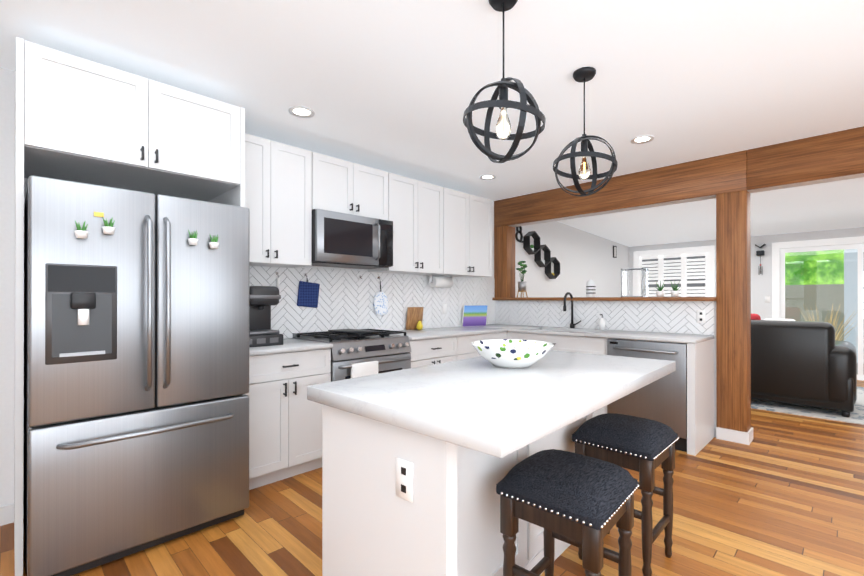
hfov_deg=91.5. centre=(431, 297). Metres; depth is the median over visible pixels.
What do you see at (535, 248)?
shelf
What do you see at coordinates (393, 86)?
ceiling
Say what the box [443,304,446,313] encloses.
electrical outlet plate
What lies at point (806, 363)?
sofa
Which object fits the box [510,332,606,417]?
base cabinet
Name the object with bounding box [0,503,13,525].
baseboard
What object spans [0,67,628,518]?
wall
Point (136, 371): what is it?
fridge
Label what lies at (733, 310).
post
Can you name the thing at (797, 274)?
backdrop
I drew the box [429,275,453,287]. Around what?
paper towel
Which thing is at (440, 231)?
upper cabinet
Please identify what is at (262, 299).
coffee maker
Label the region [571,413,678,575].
stool
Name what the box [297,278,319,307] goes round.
potholder
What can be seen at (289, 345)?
countertop
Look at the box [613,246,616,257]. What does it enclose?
picture frame
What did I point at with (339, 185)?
upper cabinet
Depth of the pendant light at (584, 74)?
2.33 m
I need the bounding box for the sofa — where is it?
[751,314,856,416]
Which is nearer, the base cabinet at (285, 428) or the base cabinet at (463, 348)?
the base cabinet at (285, 428)
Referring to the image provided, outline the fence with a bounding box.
[785,284,843,340]
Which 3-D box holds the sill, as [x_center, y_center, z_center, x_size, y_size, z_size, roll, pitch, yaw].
[1.721,0.014,4.654,0.260,0.035,2.430,0,0,-45]
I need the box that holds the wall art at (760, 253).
[755,244,765,273]
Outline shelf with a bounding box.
[515,226,559,278]
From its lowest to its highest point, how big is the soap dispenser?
0.165 m
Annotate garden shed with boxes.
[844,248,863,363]
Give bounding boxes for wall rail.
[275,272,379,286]
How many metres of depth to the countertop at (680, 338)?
3.79 m
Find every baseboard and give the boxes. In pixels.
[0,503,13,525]
[716,427,752,441]
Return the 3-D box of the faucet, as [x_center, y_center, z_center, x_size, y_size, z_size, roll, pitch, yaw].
[1.522,0.138,4.576,0.213,0.396,0.131,0,0,-45]
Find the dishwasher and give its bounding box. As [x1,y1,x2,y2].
[607,339,686,451]
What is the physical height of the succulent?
0.160 m
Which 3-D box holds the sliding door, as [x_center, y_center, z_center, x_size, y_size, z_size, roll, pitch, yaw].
[6.495,0.166,6.384,0.175,2.170,2.080,0,0,-45]
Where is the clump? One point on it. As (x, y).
(837, 336)
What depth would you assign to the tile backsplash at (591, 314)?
4.38 m
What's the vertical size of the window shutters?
1.300 m
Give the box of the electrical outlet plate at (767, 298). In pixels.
[765,296,769,302]
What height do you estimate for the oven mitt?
0.349 m
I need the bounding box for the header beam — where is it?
[494,126,863,226]
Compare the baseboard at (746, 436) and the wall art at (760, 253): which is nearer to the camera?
the baseboard at (746, 436)
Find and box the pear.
[416,321,422,329]
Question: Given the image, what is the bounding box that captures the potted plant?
[516,261,527,297]
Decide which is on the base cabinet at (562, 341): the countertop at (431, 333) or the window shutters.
the countertop at (431, 333)
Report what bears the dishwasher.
on the floor
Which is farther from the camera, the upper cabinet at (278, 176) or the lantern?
the lantern
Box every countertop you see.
[249,338,332,355]
[307,350,675,465]
[395,324,541,339]
[518,328,713,343]
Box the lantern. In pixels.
[621,268,648,296]
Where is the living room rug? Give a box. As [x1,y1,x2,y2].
[751,387,863,424]
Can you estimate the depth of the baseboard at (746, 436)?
3.63 m
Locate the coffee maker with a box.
[249,286,282,346]
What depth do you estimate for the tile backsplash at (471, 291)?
4.00 m
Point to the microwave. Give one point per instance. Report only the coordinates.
(342, 240)
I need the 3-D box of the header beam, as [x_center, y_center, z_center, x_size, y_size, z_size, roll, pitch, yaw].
[3.218,-1.087,3.169,0.190,0.340,6.650,0,0,-45]
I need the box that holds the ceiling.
[0,0,863,246]
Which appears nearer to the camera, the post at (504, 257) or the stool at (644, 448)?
the stool at (644, 448)
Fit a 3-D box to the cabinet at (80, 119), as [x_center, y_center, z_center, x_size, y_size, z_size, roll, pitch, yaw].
[-1.708,0.051,2.420,0.978,2.380,0.747,0,0,-45]
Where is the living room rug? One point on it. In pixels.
(856, 415)
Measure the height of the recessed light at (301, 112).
0.007 m
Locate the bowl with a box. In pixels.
[471,339,553,367]
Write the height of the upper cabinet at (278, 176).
0.890 m
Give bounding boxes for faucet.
[563,292,580,327]
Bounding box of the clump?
[799,303,854,340]
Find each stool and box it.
[495,449,639,575]
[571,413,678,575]
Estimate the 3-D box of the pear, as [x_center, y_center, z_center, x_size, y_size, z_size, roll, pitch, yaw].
[-0.128,0.276,4.383,0.068,0.116,0.066,0,0,-45]
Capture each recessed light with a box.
[289,106,314,117]
[480,175,495,179]
[630,135,653,143]
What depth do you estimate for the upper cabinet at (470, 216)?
4.61 m
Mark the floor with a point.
(781, 494)
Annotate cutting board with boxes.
[406,307,423,329]
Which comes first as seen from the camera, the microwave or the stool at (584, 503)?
the stool at (584, 503)
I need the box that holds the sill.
[492,297,715,300]
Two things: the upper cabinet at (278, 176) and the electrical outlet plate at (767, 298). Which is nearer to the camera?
the upper cabinet at (278, 176)
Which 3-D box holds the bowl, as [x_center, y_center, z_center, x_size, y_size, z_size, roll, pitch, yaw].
[0.370,0.262,1.957,0.380,0.103,0.380,0,0,-45]
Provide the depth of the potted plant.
5.22 m
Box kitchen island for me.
[322,406,583,575]
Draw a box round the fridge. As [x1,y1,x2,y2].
[24,175,249,575]
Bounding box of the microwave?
[312,209,392,268]
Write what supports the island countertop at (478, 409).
on the kitchen island
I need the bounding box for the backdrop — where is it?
[785,249,843,284]
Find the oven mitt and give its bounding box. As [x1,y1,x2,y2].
[373,281,388,315]
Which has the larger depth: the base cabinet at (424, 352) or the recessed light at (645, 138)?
the base cabinet at (424, 352)
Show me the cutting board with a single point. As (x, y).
(414, 315)
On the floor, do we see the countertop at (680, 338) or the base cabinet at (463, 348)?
the base cabinet at (463, 348)
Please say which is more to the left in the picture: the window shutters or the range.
the range
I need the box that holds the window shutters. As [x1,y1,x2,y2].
[634,246,714,296]
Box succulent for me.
[656,280,679,296]
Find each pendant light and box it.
[463,0,545,162]
[553,67,617,196]
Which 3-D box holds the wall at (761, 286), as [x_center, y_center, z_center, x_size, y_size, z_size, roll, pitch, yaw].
[6.479,0.001,6.418,0.150,2.500,6.950,0,0,-45]
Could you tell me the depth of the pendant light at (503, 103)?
1.74 m
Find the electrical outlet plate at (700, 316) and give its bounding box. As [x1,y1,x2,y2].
[696,310,704,322]
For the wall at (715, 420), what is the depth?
3.76 m
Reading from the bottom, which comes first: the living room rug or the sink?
the living room rug
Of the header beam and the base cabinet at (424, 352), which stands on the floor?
the base cabinet at (424, 352)
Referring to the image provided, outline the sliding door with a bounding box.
[772,236,863,380]
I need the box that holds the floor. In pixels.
[0,380,863,575]
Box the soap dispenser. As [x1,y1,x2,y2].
[599,314,604,329]
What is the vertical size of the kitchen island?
0.874 m
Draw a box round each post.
[494,226,514,297]
[716,190,750,431]
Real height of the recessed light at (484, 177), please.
0.007 m
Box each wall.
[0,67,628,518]
[508,300,716,436]
[629,227,863,319]
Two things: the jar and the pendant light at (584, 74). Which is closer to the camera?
the pendant light at (584, 74)
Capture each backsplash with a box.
[249,266,495,337]
[495,300,713,334]
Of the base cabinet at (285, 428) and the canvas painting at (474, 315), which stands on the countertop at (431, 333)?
the canvas painting at (474, 315)
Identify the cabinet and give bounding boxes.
[14,37,244,575]
[245,133,312,267]
[246,348,330,489]
[313,152,388,220]
[368,172,448,275]
[407,336,453,367]
[449,189,491,277]
[454,332,509,360]
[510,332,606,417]
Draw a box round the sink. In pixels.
[554,328,581,331]
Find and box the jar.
[586,279,595,296]
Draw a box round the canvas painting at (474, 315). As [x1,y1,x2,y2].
[462,305,487,325]
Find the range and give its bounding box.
[293,329,411,381]
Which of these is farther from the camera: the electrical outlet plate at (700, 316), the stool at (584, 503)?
the electrical outlet plate at (700, 316)
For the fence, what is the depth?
9.35 m

